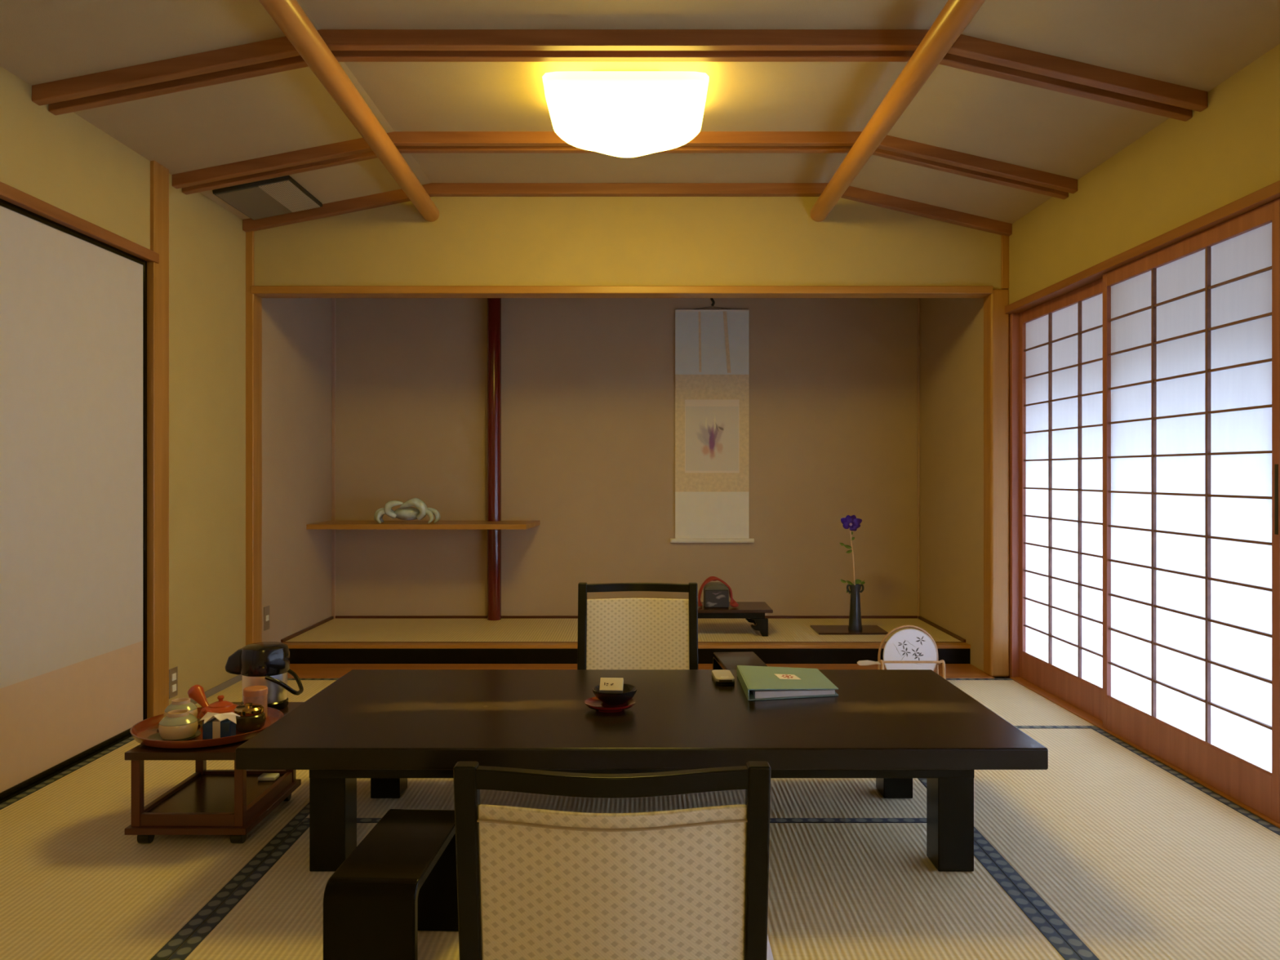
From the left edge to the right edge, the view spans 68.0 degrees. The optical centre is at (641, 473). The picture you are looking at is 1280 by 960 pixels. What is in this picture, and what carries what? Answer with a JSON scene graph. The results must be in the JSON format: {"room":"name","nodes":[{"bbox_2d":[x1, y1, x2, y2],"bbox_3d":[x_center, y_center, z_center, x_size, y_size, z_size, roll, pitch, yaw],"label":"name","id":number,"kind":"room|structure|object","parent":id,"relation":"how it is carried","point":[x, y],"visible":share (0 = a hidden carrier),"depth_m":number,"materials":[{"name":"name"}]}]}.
{"room":"traditional dwelling","nodes":[
{"label":"traditional dwelling","id":0,"kind":"room"},
{"bbox_2d":[0,66,331,704],"bbox_3d":[-2.002,-0.273,1.340,0.175,2.655,9.080,0,0,0],"label":"wall","id":1,"kind":"structure","parent":0,"point":[64,162],"depth_m":4.31,"materials":[{"name":"beige paint"}]},
{"bbox_2d":[0,733,132,804],"bbox_3d":[-1.954,1.006,2.348,0.032,0.028,2.795,0,0,0],"label":"trim","id":2,"kind":"structure","parent":1,"relation":"attached to","point":[65,768],"depth_m":3.18,"materials":[{"name":"black wood"}]},
{"bbox_2d":[0,198,146,799],"bbox_3d":[-1.959,0.079,3.248,0.026,1.829,0.975,0,0,0],"label":"door","id":3,"kind":"structure","parent":1,"relation":"in","point":[73,304],"depth_m":3.23,"materials":[{"name":"beige paper"}]},
{"bbox_2d":[0,181,159,263],"bbox_3d":[-1.939,-0.854,0.287,0.042,0.040,6.975,0,0,0],"label":"trim","id":4,"kind":"structure","parent":1,"relation":"attached to","point":[12,195],"depth_m":3.21,"materials":[{"name":"brown wood"}]},
{"bbox_2d":[146,160,168,718],"bbox_3d":[-1.942,-0.150,3.805,0.036,2.300,0.120,0,0,0],"label":"wooden post","id":5,"kind":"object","parent":1,"relation":"attached to","point":[157,274],"depth_m":3.77,"materials":[{"name":"brown wood"}]},
{"bbox_2d":[168,666,177,698],"bbox_3d":[-1.936,0.865,3.925,0.008,0.120,0.070,0,0,0],"label":"wall socket","id":6,"kind":"object","parent":1,"relation":"attached to","point":[173,673],"visible":1,"depth_m":3.92,"materials":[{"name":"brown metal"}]},
{"bbox_2d":[172,672,176,680],"bbox_3d":[-1.935,0.842,3.926,0.005,0.028,0.030,0,0,0],"label":"socket","id":7,"kind":"object","parent":6,"relation":"attached to","point":[174,674],"depth_m":3.92,"materials":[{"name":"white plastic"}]},
{"bbox_2d":[172,684,176,692],"bbox_3d":[-1.935,0.888,3.926,0.005,0.028,0.030,0,0,0],"label":"socket","id":8,"kind":"object","parent":6,"relation":"attached to","point":[174,686],"depth_m":3.92,"materials":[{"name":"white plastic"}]},
{"bbox_2d":[190,674,242,703],"bbox_3d":[-1.937,0.985,4.247,0.006,0.030,0.765,0,0,0],"label":"baseboard","id":9,"kind":"structure","parent":1,"relation":"attached to","point":[237,678],"depth_m":4.38,"materials":[{"name":"brown wood"}]},
{"bbox_2d":[245,231,262,645],"bbox_3d":[-1.924,-0.100,4.704,0.042,2.200,0.112,0,0,0],"label":"trim","id":10,"kind":"structure","parent":1,"relation":"attached to","point":[253,302],"depth_m":4.65,"materials":[{"name":"brown wood"}]},
{"bbox_2d":[263,605,269,631],"bbox_3d":[-1.911,0.738,4.840,0.008,0.120,0.070,0,0,0],"label":"wall socket","id":11,"kind":"object","parent":1,"relation":"attached to","point":[266,609],"visible":1,"depth_m":4.83,"materials":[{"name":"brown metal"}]},
{"bbox_2d":[282,642,970,648],"bbox_3d":[-0.098,0.907,4.998,3.635,0.020,0.073,0,0,0],"label":"trim","id":12,"kind":"structure","parent":1,"relation":"attached to","point":[291,645],"depth_m":4.97,"materials":[{"name":"black wood"}]},
{"bbox_2d":[288,648,970,663],"bbox_3d":[-0.098,0.959,5.000,3.635,0.083,0.070,0,0,0],"label":"trim","id":13,"kind":"structure","parent":1,"relation":"attached to","point":[296,655],"depth_m":4.96,"materials":[{"name":"black paint"}]},
{"bbox_2d":[287,663,994,678],"bbox_3d":[-0.098,1.026,4.795,3.635,0.059,0.340,0,0,0],"label":"trim","id":14,"kind":"structure","parent":1,"relation":"attached to","point":[302,670],"depth_m":4.87,"materials":[{"name":"brown wood"}]},
{"bbox_2d":[335,297,917,615],"bbox_3d":[-0.098,-0.273,5.930,3.835,2.655,0.100,0,0,0],"label":"wall","id":15,"kind":"structure","parent":0,"point":[588,384],"depth_m":5.88,"materials":[{"name":"brown paint"}]},
{"bbox_2d":[331,297,335,618],"bbox_3d":[-1.905,-0.265,5.870,0.020,2.370,0.020,0,0,0],"label":"trim","id":16,"kind":"structure","parent":15,"relation":"attached to","point":[333,300],"depth_m":5.86,"materials":[{"name":"brown wood"}]},
{"bbox_2d":[306,520,540,528],"bbox_3d":[-1.272,0.306,5.650,1.285,0.028,0.460,0,0,0],"label":"wall shelf","id":17,"kind":"object","parent":15,"relation":"attached to","point":[329,524],"visible":0.99,"depth_m":5.42,"materials":[{"name":"brown wood"}]},
{"bbox_2d":[373,497,440,523],"bbox_3d":[-1.370,0.216,5.544,0.384,0.149,0.168,0,0,0],"label":"ornament","id":18,"kind":"object","parent":17,"relation":"on","point":[406,512],"visible":1,"depth_m":5.49,"materials":[{"name":"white ceramic"}]},
{"bbox_2d":[280,615,965,642],"bbox_3d":[-0.098,0.898,5.457,3.635,0.033,0.845,0,0,0],"label":"baseboard","id":19,"kind":"structure","parent":15,"relation":"attached to","point":[283,640],"depth_m":5.87,"materials":[{"name":"brown wood"}]},
{"bbox_2d":[670,306,754,542],"bbox_3d":[0.435,-0.301,5.862,0.516,1.461,0.028,0,0,0],"label":"scroll","id":20,"kind":"object","parent":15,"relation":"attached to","point":[712,346],"visible":1,"depth_m":5.87,"materials":[{"name":"beige paper"}]},
{"bbox_2d":[685,406,738,471],"bbox_3d":[0.435,-0.215,5.866,0.326,0.398,0.001,0,0,0],"label":"painting","id":21,"kind":"object","parent":20,"relation":"attached to","point":[712,433],"depth_m":5.87},
{"bbox_2d":[710,297,715,306],"bbox_3d":[0.437,-1.084,5.862,0.028,0.107,0.027,0,0,0],"label":"hook","id":22,"kind":"object","parent":15,"relation":"attached to","point":[711,299],"visible":0.5,"depth_m":5.85,"materials":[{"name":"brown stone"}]},
{"bbox_2d":[917,297,919,618],"bbox_3d":[1.713,-0.265,5.873,0.014,2.370,0.014,0,0,0],"label":"trim","id":23,"kind":"structure","parent":15,"relation":"attached to","point":[918,299],"depth_m":5.87,"materials":[{"name":"brown wood"}]},
{"bbox_2d":[253,196,1001,288],"bbox_3d":[-0.070,-1.252,4.710,3.740,0.695,0.100,0,0,0],"label":"wall","id":24,"kind":"structure","parent":0,"point":[473,241],"depth_m":4.66,"materials":[{"name":"beige paint"}]},
{"bbox_2d":[258,0,439,222],"bbox_3d":[-0.935,-1.276,0.730,0.083,0.083,7.863,0,0,-1],"label":"trim","id":25,"kind":"structure","parent":24,"relation":"attached to","point":[289,15],"depth_m":3.12,"materials":[{"name":"brown wood"}]},
{"bbox_2d":[250,285,993,297],"bbox_3d":[-0.098,-0.899,4.706,3.635,0.038,0.128,0,0,0],"label":"trim","id":26,"kind":"structure","parent":24,"relation":"attached to","point":[263,291],"depth_m":4.64,"materials":[{"name":"brown wood"}]},
{"bbox_2d":[242,182,1012,235],"bbox_3d":[-0.070,-1.288,4.635,3.740,0.253,0.049,0,0,0],"label":"trim","id":27,"kind":"structure","parent":24,"relation":"attached to","point":[433,189],"depth_m":4.61,"materials":[{"name":"brown wood"}]},
{"bbox_2d":[809,0,985,222],"bbox_3d":[0.884,-1.276,0.730,0.083,0.083,7.860,0,0,0],"label":"beam","id":28,"kind":"structure","parent":24,"relation":"attached to","point":[955,15],"depth_m":3.12,"materials":[{"name":"brown wood"}]},
{"bbox_2d":[1000,235,1008,288],"bbox_3d":[1.782,-1.052,4.657,0.035,0.295,0.017,0,0,0],"label":"trim","id":29,"kind":"structure","parent":24,"relation":"attached to","point":[1004,239],"depth_m":4.65,"materials":[{"name":"brown wood"}]},
{"bbox_2d":[0,0,1279,223],"bbox_3d":[-0.085,-1.397,0.690,4.010,0.426,7.980,0,0,0],"label":"ceiling","id":30,"kind":"structure","parent":0,"point":[1196,44],"depth_m":3.34,"materials":[{"name":"plaster"}]},
{"bbox_2d":[212,175,322,219],"bbox_3d":[-1.713,-1.265,4.375,0.340,0.084,0.430,0,0,0],"label":"ceiling vent","id":31,"kind":"object","parent":30,"relation":"in","point":[282,195],"visible":1,"depth_m":4.33,"materials":[{"name":"grey"}]},
{"bbox_2d":[31,29,1207,111],"bbox_3d":[-0.070,-1.288,3.036,3.740,0.251,0.042,0,0,0],"label":"ceiling beam","id":32,"kind":"structure","parent":30,"relation":"attached to","point":[274,49],"depth_m":3.02,"materials":[{"name":"brown wood"}]},
{"bbox_2d":[48,50,1191,121],"bbox_3d":[-0.070,-1.288,3.120,3.740,0.251,0.040,0,0,0],"label":"ceiling beam","id":33,"kind":"structure","parent":30,"relation":"attached to","point":[949,60],"depth_m":3.10,"materials":[{"name":"brown wood"}]},
{"bbox_2d":[172,131,1077,193],"bbox_3d":[-0.070,-1.290,3.936,3.740,0.249,0.042,0,0,0],"label":"trim","id":34,"kind":"structure","parent":30,"relation":"attached to","point":[892,144],"depth_m":3.92,"materials":[{"name":"brown wood"}]},
{"bbox_2d":[182,146,1068,199],"bbox_3d":[-0.070,-1.290,4.020,3.740,0.249,0.040,0,0,0],"label":"trim","id":35,"kind":"structure","parent":30,"relation":"attached to","point":[402,149],"depth_m":4.00,"materials":[{"name":"brown wood"}]},
{"bbox_2d":[542,71,709,157],"bbox_3d":[-0.055,-1.297,3.440,0.576,0.225,0.470,0,0,0],"label":"ceiling lamp","id":36,"kind":"object","parent":30,"relation":"attached to","point":[616,113],"visible":1,"depth_m":3.25,"materials":[{"name":"white glass"}]},
{"bbox_2d":[920,297,1004,678],"bbox_3d":[1.770,-0.273,5.320,0.100,2.655,1.120,0,0,0],"label":"wall","id":37,"kind":"structure","parent":0,"point":[952,329],"depth_m":5.26,"materials":[{"name":"brown paint"}]},
{"bbox_2d":[983,288,1008,676],"bbox_3d":[1.758,0.048,4.704,0.095,1.905,0.112,0,0,0],"label":"trim","id":38,"kind":"structure","parent":37,"relation":"attached to","point":[996,322],"depth_m":4.65,"materials":[{"name":"brown wood"}]},
{"bbox_2d":[1007,44,1279,304],"bbox_3d":[1.860,-0.220,1.390,0.120,2.760,9.180,0,0,0],"label":"wall","id":39,"kind":"structure","parent":0,"point":[1179,172],"depth_m":3.29,"materials":[{"name":"beige paint"}]},
{"bbox_2d":[1004,312,1020,678],"bbox_3d":[1.863,0.188,4.675,0.114,1.945,0.090,0,0,0],"label":"trim","id":40,"kind":"structure","parent":39,"relation":"attached to","point":[1014,317],"depth_m":4.63,"materials":[{"name":"brown wood"}]},
{"bbox_2d":[1019,278,1102,721],"bbox_3d":[1.858,0.106,4.161,0.028,1.776,0.942,0,0,0],"label":"door","id":41,"kind":"structure","parent":39,"relation":"in","point":[1061,337],"depth_m":4.20,"materials":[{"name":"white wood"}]},
{"bbox_2d":[1004,180,1279,313],"bbox_3d":[1.839,-0.800,1.635,0.122,0.036,6.030,0,0,0],"label":"trim","id":42,"kind":"structure","parent":39,"relation":"attached to","point":[1270,193],"depth_m":3.33,"materials":[{"name":"brown wood"}]},
{"bbox_2d":[1009,677,1279,828],"bbox_3d":[1.848,1.022,1.625,0.104,0.056,6.010,0,0,0],"label":"trim","id":43,"kind":"structure","parent":39,"relation":"attached to","point":[1086,717],"depth_m":3.66,"materials":[{"name":"brown wood"}]},
{"bbox_2d":[1102,197,1279,823],"bbox_3d":[1.821,0.106,3.208,0.029,1.776,1.035,0,0,0],"label":"door","id":44,"kind":"structure","parent":39,"relation":"in","point":[1191,325],"depth_m":3.09,"materials":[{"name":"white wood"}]},
{"bbox_3d":[-0.120,1.127,1.350,4.240,0.145,9.300,0,0,0],"label":"floor","id":45,"kind":"structure","parent":0,"visible":0},
{"bbox_2d":[0,736,309,959],"bbox_3d":[-1.458,1.024,2.780,0.963,0.051,1.878,0,0,0],"label":"mat","id":46,"kind":"object","parent":45,"relation":"on","point":[73,886],"visible":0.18,"depth_m":2.41,"materials":[{"name":"beige wicker"}]},
{"bbox_2d":[124,702,303,843],"bbox_3d":[-1.215,0.871,2.805,0.324,0.256,0.560,0,0,0],"label":"side table","id":47,"kind":"object","parent":46,"relation":"on","point":[232,802],"visible":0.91,"depth_m":2.56,"materials":[{"name":"dark reddish-brown wood"},{"name":"black rubber"}]},
{"bbox_2d":[129,704,284,748],"bbox_3d":[-1.245,0.729,2.732,0.402,0.028,0.402,0,0,0],"label":"round tray","id":48,"kind":"object","parent":47,"relation":"on","point":[141,731],"visible":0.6,"depth_m":2.63,"materials":[{"name":"brown paint"}]},
{"bbox_2d":[146,729,201,741],"bbox_3d":[-1.292,0.730,2.625,0.135,0.010,0.135,0,0,0],"label":"saucer","id":49,"kind":"object","parent":48,"relation":"on","point":[156,736],"visible":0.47,"depth_m":2.61,"materials":[{"name":"grey ceramic"}]},
{"bbox_2d":[158,709,198,739],"bbox_3d":[-1.280,0.692,2.622,0.100,0.066,0.100,0,0,0],"label":"tea cup","id":50,"kind":"object","parent":49,"relation":"on","point":[179,724],"visible":1,"depth_m":2.59,"materials":[{"name":"brown ceramic"}]},
{"bbox_2d":[158,720,198,739],"bbox_3d":[-1.280,0.697,2.622,0.100,0.056,0.100,0,0,0],"label":"bowl","id":51,"kind":"object","parent":50,"relation":"on","point":[168,730],"depth_m":2.58,"materials":[{"name":"brown ceramic"}]},
{"bbox_2d":[187,684,238,722],"bbox_3d":[-1.262,0.683,2.817,0.125,0.103,0.164,0,0,-41],"label":"teapot","id":52,"kind":"object","parent":48,"relation":"on","point":[197,693],"visible":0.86,"depth_m":2.80,"materials":[{"name":"orange ceramic"}]},
{"bbox_2d":[199,703,238,722],"bbox_3d":[-1.243,0.710,2.802,0.116,0.050,0.116,0,0,0],"label":"pot","id":53,"kind":"object","parent":52,"relation":"on","point":[212,708],"depth_m":2.77,"materials":[{"name":"orange ceramic"}]},
{"bbox_2d":[200,711,239,739],"bbox_3d":[-1.166,0.698,2.618,0.104,0.075,0.063,0,0,-3],"label":"sweets","id":54,"kind":"object","parent":48,"relation":"on","point":[215,725],"visible":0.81,"depth_m":2.60,"materials":[{"name":"paper"}]},
{"bbox_2d":[233,702,266,732],"bbox_3d":[-1.128,0.697,2.725,0.092,0.076,0.092,0,0,0],"label":"jar","id":55,"kind":"object","parent":48,"relation":"on","point":[252,717],"visible":0.93,"depth_m":2.69,"materials":[{"name":"brown"}]},
{"bbox_2d":[243,685,267,717],"bbox_3d":[-1.163,0.691,2.858,0.069,0.089,0.069,0,0,0],"label":"tea canister","id":56,"kind":"object","parent":48,"relation":"on","point":[253,694],"visible":0.71,"depth_m":2.83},
{"bbox_3d":[-1.345,0.730,2.762,0.112,0.010,0.112,0,0,0],"label":"saucer","id":57,"kind":"object","parent":48,"relation":"on","visible":0},
{"bbox_2d":[164,697,198,717],"bbox_3d":[-1.340,0.692,2.760,0.090,0.066,0.090,0,0,0],"label":"tea cup","id":58,"kind":"object","parent":57,"relation":"on","point":[180,703],"visible":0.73,"depth_m":2.74,"materials":[{"name":"brown ceramic"}]},
{"bbox_2d":[164,708,198,717],"bbox_3d":[-1.340,0.697,2.760,0.090,0.056,0.090,0,0,0],"label":"bowl","id":59,"kind":"object","parent":58,"relation":"on","point":[194,712],"depth_m":2.74,"materials":[{"name":"brown ceramic"}]},
{"bbox_2d":[146,774,284,812],"bbox_3d":[-1.215,0.926,2.730,0.264,0.008,0.354,0,0,0],"label":"shelf","id":60,"kind":"object","parent":47,"relation":"attached to","point":[197,793],"depth_m":2.72,"materials":[{"name":"brown wood"}]},
{"bbox_2d":[225,641,303,710],"bbox_3d":[-1.195,0.641,3.010,0.232,0.202,0.153,0,0,0],"label":"flask","id":61,"kind":"object","parent":47,"relation":"on","point":[267,664],"visible":0.89,"depth_m":2.96,"materials":[{"name":"black plastic"}]},
{"bbox_2d":[225,648,241,675],"bbox_3d":[-1.268,0.591,3.010,0.086,0.087,0.068,0,0,0],"label":"spout","id":62,"kind":"object","parent":61,"relation":"attached to","point":[233,664],"depth_m":2.98,"materials":[{"name":"black plastic"}]},
{"bbox_2d":[257,773,279,781],"bbox_3d":[-1.125,0.915,2.862,0.052,0.012,0.044,0,0,0],"label":"folded cloth","id":63,"kind":"object","parent":47,"relation":"on","point":[264,776],"visible":1,"depth_m":2.85,"materials":[{"name":"white fabric"}]},
{"bbox_2d":[195,678,338,707],"bbox_3d":[-1.458,1.024,4.172,0.963,0.051,0.902,0,0,0],"label":"mat","id":64,"kind":"object","parent":45,"relation":"on","point":[233,693],"visible":0.1,"depth_m":4.36,"materials":[{"name":"beige wicker"}]},
{"bbox_2d":[167,822,459,959],"bbox_3d":[-0.505,1.024,1.778,0.938,0.051,1.873,0,0,0],"label":"mat","id":65,"kind":"object","parent":45,"relation":"on","point":[277,913],"visible":0.33,"depth_m":2.12,"materials":[{"name":"beige wicker"}]},
{"bbox_2d":[323,808,458,959],"bbox_3d":[-0.475,0.864,1.885,0.166,0.268,0.410,0,0,2],"label":"armrest","id":66,"kind":"object","parent":65,"relation":"on","point":[400,881],"visible":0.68,"depth_m":1.73,"materials":[{"name":"black paint"}]},
{"bbox_2d":[453,761,771,959],"bbox_3d":[-0.043,0.712,1.607,0.462,0.574,0.536,0,0,0],"label":"chair","id":67,"kind":"object","parent":65,"relation":"on","point":[691,883],"visible":1,"depth_m":1.38,"materials":[{"name":"black"}]},
{"bbox_2d":[766,935,773,959],"bbox_3d":[-0.044,0.916,1.790,0.604,0.104,0.550,0,0,0],"label":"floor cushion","id":68,"kind":"object","parent":67,"relation":"on","point":[769,956],"visible":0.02,"depth_m":1.80,"materials":[{"name":"white fabric"}]},
{"bbox_2d":[301,777,926,822],"bbox_3d":[-0.035,1.024,3.188,1.878,0.051,0.943,0,0,0],"label":"mat","id":69,"kind":"object","parent":45,"relation":"on","point":[793,800],"visible":0.14,"depth_m":2.88,"materials":[{"name":"beige wicker"}]},
{"bbox_2d":[577,582,697,669],"bbox_3d":[-0.015,0.712,3.468,0.462,0.574,0.536,0,0,0],"label":"chair","id":70,"kind":"object","parent":69,"relation":"on","point":[631,633],"visible":0.56,"depth_m":3.67,"materials":[{"name":"black"}]},
{"bbox_2d":[235,669,1048,871],"bbox_3d":[0.000,0.824,2.695,1.924,0.348,0.904,0,0,0],"label":"dining table","id":71,"kind":"object","parent":69,"relation":"on","point":[388,727],"visible":0.98,"depth_m":2.40,"materials":[{"name":"black wood"}]},
{"bbox_2d":[584,696,635,712],"bbox_3d":[-0.087,0.639,2.615,0.141,0.021,0.141,0,0,0],"label":"saucer","id":72,"kind":"object","parent":71,"relation":"on","point":[593,703],"visible":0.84,"depth_m":2.59,"materials":[{"name":"red ceramic"}]},
{"bbox_2d":[591,684,637,705],"bbox_3d":[-0.075,0.617,2.635,0.125,0.040,0.125,0,0,0],"label":"ashtray","id":73,"kind":"object","parent":72,"relation":"on","point":[628,691],"visible":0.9,"depth_m":2.60,"materials":[{"name":"black ceramic"}]},
{"bbox_2d":[599,677,623,693],"bbox_3d":[-0.084,0.591,2.645,0.064,0.039,0.037,0,0,4],"label":"matchbox","id":74,"kind":"object","parent":73,"relation":"in","point":[607,685],"visible":0.95,"depth_m":2.64,"materials":[{"name":"beige paper"}]},
{"bbox_2d":[711,669,734,685],"bbox_3d":[0.254,0.638,2.965,0.060,0.023,0.138,0,0,-2],"label":"phone","id":75,"kind":"object","parent":71,"relation":"on","point":[720,677],"visible":1,"depth_m":2.92,"materials":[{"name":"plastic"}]},
{"bbox_2d":[737,665,838,700],"bbox_3d":[0.439,0.632,2.882,0.272,0.034,0.345,0,0,0],"label":"book","id":76,"kind":"object","parent":71,"relation":"on","point":[757,682],"visible":1,"depth_m":2.81,"materials":[{"name":"green paper"}]},
{"bbox_2d":[767,822,1081,959],"bbox_3d":[0.435,1.024,1.778,0.938,0.051,1.873,0,0,0],"label":"mat","id":77,"kind":"object","parent":45,"relation":"on","point":[837,891],"visible":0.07,"depth_m":2.22,"materials":[{"name":"beige wicker"}]},
{"bbox_2d":[946,678,1098,728],"bbox_3d":[1.351,1.024,4.172,0.889,0.051,0.902,0,0,0],"label":"mat","id":78,"kind":"object","parent":45,"relation":"on","point":[1019,705],"visible":0.33,"depth_m":4.10,"materials":[{"name":"beige wicker"}]},
{"bbox_2d":[877,625,946,679],"bbox_3d":[1.259,0.856,4.437,0.305,0.278,0.108,0,0,0],"label":"stand","id":79,"kind":"object","parent":78,"relation":"on","point":[881,661],"visible":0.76,"depth_m":4.48,"materials":[{"name":"wicker"}]},
{"bbox_2d":[857,628,937,671],"bbox_3d":[1.198,0.858,4.450,0.377,0.257,0.019,0,0,0],"label":"round fan","id":80,"kind":"object","parent":79,"relation":"attached to","point":[908,644],"visible":0.72,"depth_m":4.45,"materials":[{"name":"white paper"}]},
{"bbox_2d":[917,728,1279,959],"bbox_3d":[1.351,1.024,2.780,0.889,0.051,1.878,0,0,0],"label":"mat","id":81,"kind":"object","parent":45,"relation":"on","point":[1126,855],"visible":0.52,"depth_m":2.51,"materials":[{"name":"beige wicker"}]},
{"bbox_3d":[-0.035,1.024,4.142,1.878,0.051,0.962,0,0,0],"label":"mat","id":82,"kind":"object","parent":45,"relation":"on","visible":0},
{"bbox_2d":[712,651,767,669],"bbox_3d":[0.388,0.864,3.705,0.166,0.268,0.410,0,0,-4],"label":"armrest","id":83,"kind":"object","parent":82,"relation":"on","point":[721,660],"visible":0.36,"depth_m":3.73,"materials":[{"name":"black paint"}]},
{"bbox_3d":[-0.098,0.985,5.458,3.635,0.140,0.845,0,0,0],"label":"floor","id":84,"kind":"structure","parent":0,"visible":0},
{"bbox_2d":[285,618,960,641],"bbox_3d":[-0.098,0.906,5.457,3.607,0.018,0.818,0,0,0],"label":"mat","id":85,"kind":"object","parent":84,"relation":"on","point":[335,629],"visible":0.57,"depth_m":5.41,"materials":[{"name":"beige wicker"}]},
{"bbox_2d":[487,297,501,620],"bbox_3d":[-0.905,-0.277,5.822,0.086,2.345,0.086,0,0,0],"label":"post","id":86,"kind":"object","parent":85,"relation":"on","point":[494,304],"visible":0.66,"depth_m":5.79,"materials":[{"name":"red paint"}]},
{"bbox_2d":[697,601,773,636],"bbox_3d":[0.395,0.823,5.370,0.650,0.148,0.330,0,0,0],"label":"display table","id":87,"kind":"object","parent":85,"relation":"on","point":[753,612],"visible":0.47,"depth_m":5.23,"materials":[{"name":"brown wood"}]},
{"bbox_2d":[697,576,738,608],"bbox_3d":[0.429,0.664,5.326,0.227,0.169,0.122,0,0,0],"label":"box","id":88,"kind":"object","parent":87,"relation":"on","point":[716,594],"visible":1,"depth_m":5.28,"materials":[{"name":"grey"}]},
{"bbox_2d":[809,625,888,634],"bbox_3d":[1.178,0.891,5.405,0.390,0.010,0.270,0,0,0],"label":"board","id":89,"kind":"object","parent":85,"relation":"on","point":[820,629],"visible":0.8,"depth_m":5.35,"materials":[{"name":"brown wood"}]},
{"bbox_2d":[846,583,864,630],"bbox_3d":[1.212,0.757,5.385,0.079,0.258,0.079,0,0,42],"label":"flower vase","id":90,"kind":"object","parent":89,"relation":"on","point":[855,616],"visible":1,"depth_m":5.36,"materials":[{"name":"black ceramic"}]},
{"bbox_2d":[839,515,865,594],"bbox_3d":[1.197,0.463,5.372,0.148,0.456,0.065,0,0,0],"label":"flower","id":91,"kind":"object","parent":90,"relation":"in","point":[851,522],"visible":1,"depth_m":5.38,"materials":[{"name":"purple plant"}]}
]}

